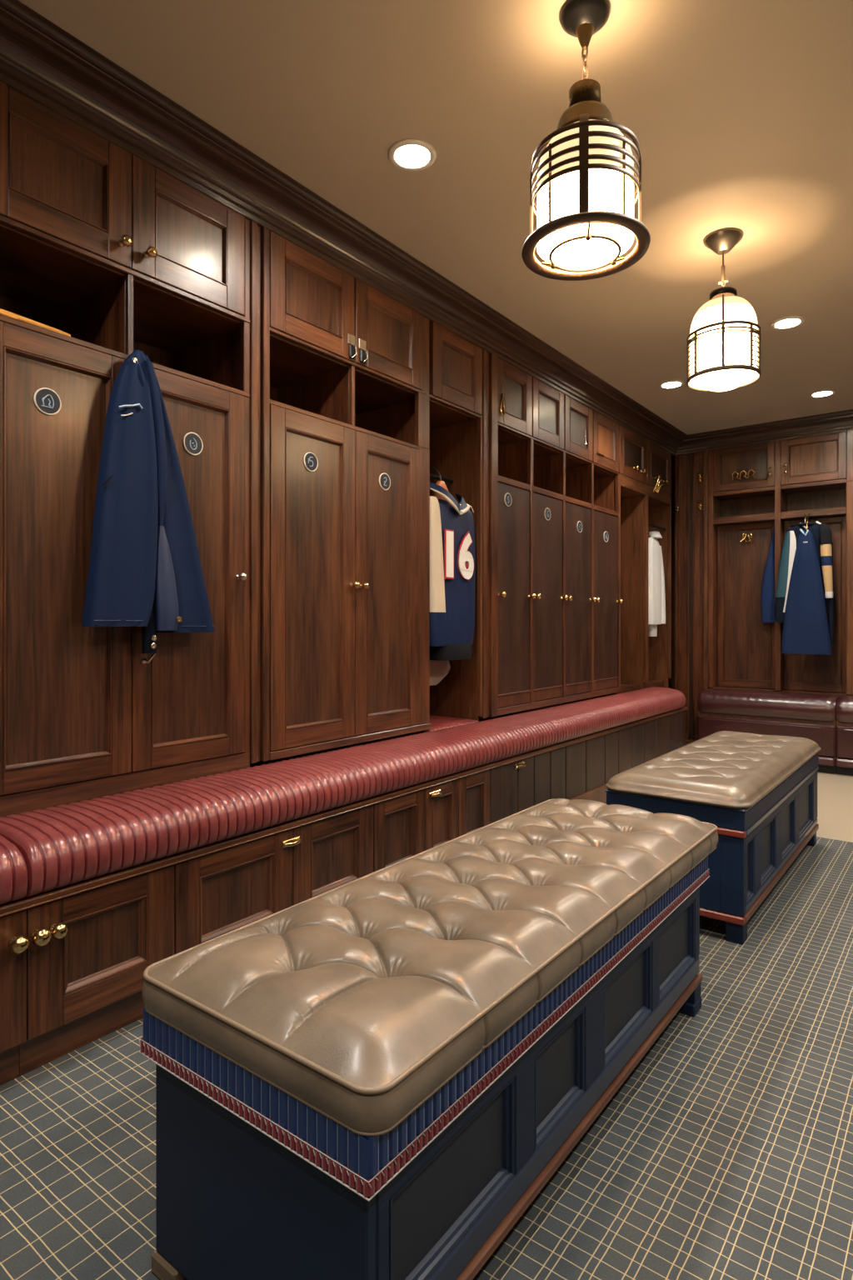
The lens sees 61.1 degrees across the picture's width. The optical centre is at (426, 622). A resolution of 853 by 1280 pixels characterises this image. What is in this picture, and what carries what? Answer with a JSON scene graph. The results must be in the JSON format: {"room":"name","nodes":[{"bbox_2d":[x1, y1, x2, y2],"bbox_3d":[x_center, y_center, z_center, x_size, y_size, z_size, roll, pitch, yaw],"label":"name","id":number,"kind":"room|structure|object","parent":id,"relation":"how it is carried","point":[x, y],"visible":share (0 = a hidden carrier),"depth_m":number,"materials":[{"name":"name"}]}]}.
{"room":"changing room","nodes":[
{"label":"changing room","id":0,"kind":"room"},
{"bbox_2d":[0,803,852,1279],"bbox_3d":[0.341,1.125,1.292,4.220,0.050,5.870,0,0,37],"label":"floor","id":1,"kind":"structure","parent":0,"point":[726,1152],"depth_m":1.51,"materials":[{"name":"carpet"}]},
{"bbox_2d":[0,909,29,1085],"bbox_3d":[-1.365,0.890,1.765,0.810,0.419,0.437,0,0,37],"label":"base cabinet","id":2,"kind":"object","parent":1,"relation":"on","point":[14,942],"visible":0.98,"depth_m":1.70,"materials":[{"name":"brown wood"}]},
{"bbox_2d":[19,865,174,1076],"bbox_3d":[-1.113,0.890,2.096,0.812,0.419,0.402,0,0,37],"label":"base cabinet","id":3,"kind":"object","parent":1,"relation":"on","point":[89,952],"visible":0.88,"depth_m":1.86,"materials":[{"name":"brown wood"}]},
{"bbox_2d":[174,805,373,954],"bbox_3d":[-0.746,0.890,2.601,0.785,0.419,0.846,0,0,37],"label":"base cabinet","id":4,"kind":"object","parent":1,"relation":"on","point":[218,893],"visible":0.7,"depth_m":2.32,"materials":[{"name":"brown wood"}]},
{"bbox_2d":[373,779,458,872],"bbox_3d":[-0.320,0.890,3.160,0.785,0.419,0.560,0,0,37],"label":"base cabinet","id":5,"kind":"object","parent":1,"relation":"on","point":[409,825],"visible":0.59,"depth_m":2.92,"materials":[{"name":"brown wood"}]},
{"bbox_2d":[138,798,718,1279],"bbox_3d":[0.182,0.829,1.675,0.550,0.542,1.536,0,0,37],"label":"tufted ottoman","id":6,"kind":"object","parent":1,"relation":"on","point":[377,1075],"visible":1,"depth_m":1.18,"materials":[{"name":"beige leather"}]},
{"bbox_2d":[142,798,718,1133],"bbox_3d":[0.182,0.606,1.675,0.550,0.095,1.536,0,0,37],"label":"cushion","id":7,"kind":"object","parent":6,"relation":"on","point":[353,1003],"depth_m":1.24,"materials":[{"name":"beige leather"}]},
{"bbox_2d":[458,756,534,836],"bbox_3d":[0.054,0.890,3.654,0.784,0.419,0.678,0,0,37],"label":"base cabinet","id":8,"kind":"object","parent":1,"relation":"on","point":[488,797],"visible":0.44,"depth_m":3.40,"materials":[{"name":"brown wood"}]},
{"bbox_2d":[533,710,685,805],"bbox_3d":[0.987,0.890,4.890,0.772,0.419,2.420,0,0,37],"label":"base cabinet","id":9,"kind":"object","parent":1,"relation":"on","point":[582,770],"visible":0.41,"depth_m":4.35,"materials":[{"name":"brown wood"}]},
{"bbox_2d":[0,706,688,916],"bbox_3d":[0.094,0.670,3.719,0.769,0.021,5.435,0,0,37],"label":"ledge","id":10,"kind":"object","parent":9,"relation":"on","point":[27,902],"visible":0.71,"depth_m":2.27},
{"bbox_2d":[0,835,28,904],"bbox_3d":[-1.202,0.586,1.611,0.318,0.144,0.469,0,0,37],"label":"bench cushion","id":11,"kind":"object","parent":10,"relation":"on","point":[13,870],"visible":1,"depth_m":1.68,"materials":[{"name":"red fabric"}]},
{"bbox_2d":[0,80,250,817],"bbox_3d":[-1.217,-0.403,2.219,0.536,2.124,1.340,0,0,37],"label":"tall cabinet","id":12,"kind":"object","parent":10,"relation":"on","point":[102,247],"visible":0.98,"depth_m":2.19,"materials":[{"name":"brown wood"}]},
{"bbox_2d":[0,308,70,336],"bbox_3d":[-1.140,-0.850,2.023,0.054,0.036,0.285,0,0,37],"label":"wooden hanger","id":13,"kind":"object","parent":12,"relation":"in","point":[4,312],"visible":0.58,"depth_m":2.04,"materials":[{"name":"orange wood"}]},
{"bbox_2d":[81,350,215,664],"bbox_3d":[-0.851,-0.352,2.253,0.095,0.965,0.442,0,0,37],"label":"coat","id":14,"kind":"object","parent":12,"relation":"hanging from","point":[145,570],"visible":1,"depth_m":2.19,"materials":[{"name":"blue fabric"}]},
{"bbox_2d":[249,220,269,764],"bbox_3d":[-0.641,-0.476,2.675,0.090,1.977,0.084,0,0,37],"label":"pilaster","id":15,"kind":"object","parent":12,"relation":"attached to","point":[259,397],"visible":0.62,"depth_m":2.66,"materials":[{"name":"brown wood"}]},
{"bbox_2d":[250,230,430,767],"bbox_3d":[-0.460,-0.403,3.213,0.538,2.124,0.992,0,0,37],"label":"tall cabinet","id":16,"kind":"object","parent":10,"relation":"on","point":[350,452],"visible":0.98,"depth_m":3.02,"materials":[{"name":"brown wood"}]},
{"bbox_2d":[0,686,685,896],"bbox_3d":[0.434,0.586,3.763,0.318,0.144,4.932,0,0,37],"label":"bench cushion","id":17,"kind":"object","parent":10,"relation":"on","point":[63,845],"visible":1,"depth_m":2.35,"materials":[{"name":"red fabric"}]},
{"bbox_2d":[426,715,478,732],"bbox_3d":[-0.025,0.587,3.798,0.454,0.142,0.436,0,0,37],"label":"bench cushion","id":18,"kind":"object","parent":10,"relation":"on","point":[437,722],"visible":0.21,"depth_m":3.76,"materials":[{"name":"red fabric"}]},
{"bbox_2d":[425,321,482,732],"bbox_3d":[-0.035,-0.403,3.809,0.492,2.124,0.470,0,0,37],"label":"locker","id":19,"kind":"object","parent":10,"relation":"on","point":[455,362],"visible":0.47,"depth_m":3.87,"materials":[{"name":"brown wood"}]},
{"bbox_2d":[430,466,448,499],"bbox_3d":[0.018,-0.706,3.693,0.178,0.184,0.167,0,0,37],"label":"hanger","id":20,"kind":"object","parent":19,"relation":"hanging from","point":[442,483],"visible":0.48,"depth_m":3.63,"materials":[{"name":"brown wood"}]},
{"bbox_2d":[430,482,475,660],"bbox_3d":[0.119,-0.256,3.688,0.189,0.888,0.441,0,0,37],"label":"jersey","id":21,"kind":"object","parent":20,"relation":"hanging from","point":[452,553],"visible":0.77,"depth_m":3.60,"materials":[{"name":"blue fabric"}]},
{"bbox_2d":[430,660,450,685],"bbox_3d":[-0.011,-0.087,3.764,0.127,0.825,0.380,0,0,37],"label":"shirt","id":22,"kind":"object","parent":19,"relation":"hanging from","point":[439,670],"visible":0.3,"depth_m":3.77,"materials":[{"name":"beige fabric"}]},
{"bbox_2d":[479,356,623,721],"bbox_3d":[0.723,-0.403,4.777,0.528,2.124,1.712,0,0,37],"label":"tall cabinet","id":23,"kind":"object","parent":10,"relation":"on","point":[558,601],"visible":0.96,"depth_m":4.53,"materials":[{"name":"brown wood"}]},
{"bbox_2d":[479,349,497,718],"bbox_3d":[0.312,-0.476,3.928,0.092,1.977,0.137,0,0,37],"label":"pilaster","id":24,"kind":"object","parent":23,"relation":"attached to","point":[489,415],"visible":0.62,"depth_m":3.91,"materials":[{"name":"brown wood"}]},
{"bbox_2d":[615,425,671,694],"bbox_3d":[1.589,-0.182,5.909,0.536,2.565,1.138,0,0,37],"label":"locker","id":25,"kind":"object","parent":10,"relation":"on","point":[645,467],"visible":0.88,"depth_m":5.85,"materials":[{"name":"brown wood"}]},
{"bbox_2d":[648,523,665,636],"bbox_3d":[1.880,-0.355,5.997,0.136,0.941,0.306,0,0,37],"label":"shirt","id":26,"kind":"object","parent":25,"relation":"hanging from","point":[657,595],"visible":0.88,"depth_m":5.94,"materials":[{"name":"white fabric"}]},
{"bbox_2d":[605,730,821,944],"bbox_3d":[1.319,0.836,3.174,0.528,0.529,1.492,0,0,37],"label":"tufted ottoman","id":27,"kind":"object","parent":1,"relation":"on","point":[759,791],"visible":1,"depth_m":2.71,"materials":[{"name":"blue paint"}]},
{"bbox_2d":[605,730,821,809],"bbox_3d":[1.319,0.602,3.174,0.528,0.062,1.492,0,0,37],"label":"cushion","id":28,"kind":"object","parent":27,"relation":"on","point":[722,769],"depth_m":2.80,"materials":[{"name":"beige leather"}]},
{"bbox_2d":[18,0,852,434],"bbox_3d":[1.137,-1.618,2.339,4.420,0.080,8.700,0,0,37],"label":"ceiling","id":29,"kind":"structure","parent":0,"point":[740,112],"depth_m":2.31,"materials":[{"name":"beige paint"}]},
{"bbox_2d":[0,0,687,455],"bbox_3d":[-0.204,-1.516,3.076,0.180,0.122,8.049,0,0,37],"label":"trim","id":30,"kind":"structure","parent":29,"relation":"attached to","point":[39,59],"depth_m":2.54,"materials":[{"name":"brown wood"}]},
{"bbox_2d":[388,138,436,170],"bbox_3d":[-0.048,-1.574,2.441,0.164,0.008,0.164,0,0,37],"label":"recessed light","id":31,"kind":"object","parent":29,"relation":"in","point":[411,154],"visible":1,"depth_m":2.43,"materials":[{"name":"white"}]},
{"bbox_2d":[521,0,650,280],"bbox_3d":[0.410,-1.259,1.871,0.326,0.638,0.326,0,0,37],"label":"pendant lamp","id":32,"kind":"object","parent":29,"relation":"hanging from","point":[586,182],"visible":1,"depth_m":1.80,"materials":[{"name":"white glass"}]},
{"bbox_2d":[541,223,624,272],"bbox_3d":[0.396,-0.954,1.881,0.217,0.029,0.218,0,0,37],"label":"diffuser","id":33,"kind":"object","parent":32,"relation":"attached to","point":[585,247],"depth_m":1.85,"materials":[{"name":"white glass"}]},
{"bbox_2d":[658,380,684,389],"bbox_3d":[1.623,-1.574,4.790,0.164,0.008,0.164,0,0,37],"label":"recessed light","id":34,"kind":"object","parent":29,"relation":"in","point":[672,383],"visible":1,"depth_m":4.79,"materials":[{"name":"white"}]},
{"bbox_2d":[686,227,761,391],"bbox_3d":[1.218,-1.268,2.965,0.285,0.620,0.283,0,0,37],"label":"pendant lamp","id":35,"kind":"object","parent":29,"relation":"hanging from","point":[723,345],"visible":1,"depth_m":2.88,"materials":[{"name":"white glass"}]},
{"bbox_2d":[707,379,739,391],"bbox_3d":[1.217,-0.968,2.965,0.124,0.020,0.124,0,0,37],"label":"diffuser","id":36,"kind":"object","parent":35,"relation":"attached to","point":[717,385],"depth_m":2.94,"materials":[{"name":"white glass"}]},
{"bbox_2d":[673,409,852,456],"bbox_3d":[3.583,-1.516,5.139,3.714,0.122,0.180,0,0,37],"label":"trim","id":37,"kind":"structure","parent":29,"relation":"attached to","point":[842,421],"depth_m":5.78,"materials":[{"name":"brown wood"}]},
{"bbox_2d":[770,315,805,329],"bbox_3d":[1.900,-1.574,3.804,0.164,0.008,0.164,0,0,37],"label":"recessed light","id":38,"kind":"object","parent":29,"relation":"in","point":[787,322],"visible":1,"depth_m":3.80,"materials":[{"name":"white"}]},
{"bbox_2d":[809,389,835,397],"bbox_3d":[2.726,-1.574,4.981,0.164,0.008,0.164,0,0,37],"label":"recessed light","id":39,"kind":"object","parent":29,"relation":"in","point":[821,393],"visible":1,"depth_m":4.98,"materials":[{"name":"white"}]},
{"bbox_2d":[668,455,674,689],"bbox_3d":[3.740,-0.239,5.762,4.220,2.678,0.100,0,0,37],"label":"wall","id":40,"kind":"structure","parent":0,"point":[671,681],"depth_m":6.79,"materials":[{"name":"brown wood"}]},
{"bbox_2d":[816,771,852,842],"bbox_3d":[2.913,1.125,4.675,4.220,0.049,2.630,0,0,37],"label":"floor","id":41,"kind":"structure","parent":0,"point":[835,792],"depth_m":4.31,"materials":[{"name":"beige stone"}]},
{"bbox_2d":[675,449,709,744],"bbox_3d":[2.286,-0.185,6.239,0.288,2.570,0.159,0,0,37],"label":"panel","id":42,"kind":"object","parent":41,"relation":"on","point":[691,470],"visible":0.74,"depth_m":6.23,"materials":[{"name":"brown wood"}]},
{"bbox_2d":[697,688,841,774],"bbox_3d":[2.672,0.822,5.664,0.976,0.556,0.396,0,0,37],"label":"leather bench","id":43,"kind":"object","parent":41,"relation":"on","point":[812,717],"visible":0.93,"depth_m":5.49,"materials":[{"name":"brown leather"}]},
{"bbox_2d":[708,429,852,696],"bbox_3d":[3.292,-0.182,5.607,2.079,2.565,0.348,0,0,37],"label":"tall cabinet","id":44,"kind":"object","parent":41,"relation":"on","point":[756,490],"visible":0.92,"depth_m":5.94,"materials":[{"name":"brown wood"}]},
{"bbox_2d":[760,529,774,622],"bbox_3d":[2.791,-0.380,5.903,0.115,0.760,0.070,0,0,37],"label":"coat","id":45,"kind":"object","parent":44,"relation":"hanging from","point":[767,596],"visible":0.85,"depth_m":5.87,"materials":[{"name":"blue fabric"}]},
{"bbox_2d":[775,513,829,622],"bbox_3d":[2.932,-0.430,5.650,0.382,0.860,0.127,0,0,37],"label":"jacket","id":46,"kind":"object","parent":44,"relation":"hanging from","point":[791,540],"visible":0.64,"depth_m":5.66,"materials":[{"name":"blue fabric"}]},
{"bbox_2d":[781,512,831,654],"bbox_3d":[2.901,-0.309,5.527,0.276,1.099,0.258,0,0,-5],"label":"jacket","id":47,"kind":"object","parent":44,"relation":"hanging from","point":[806,628],"visible":1,"depth_m":5.49,"materials":[{"name":"blue fabric"}]},
{"bbox_2d":[819,523,834,644],"bbox_3d":[3.020,-0.287,5.464,0.094,0.915,0.075,0,0,37],"label":"jacket","id":48,"kind":"object","parent":44,"relation":"hanging from","point":[825,532],"visible":0.98,"depth_m":5.44,"materials":[{"name":"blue fabric"}]},
{"bbox_2d":[835,695,852,775],"bbox_3d":[3.481,0.822,5.049,1.048,0.556,0.396,0,0,37],"label":"leather bench","id":49,"kind":"object","parent":41,"relation":"on","point":[844,712],"visible":1,"depth_m":5.20,"materials":[{"name":"brown leather"}]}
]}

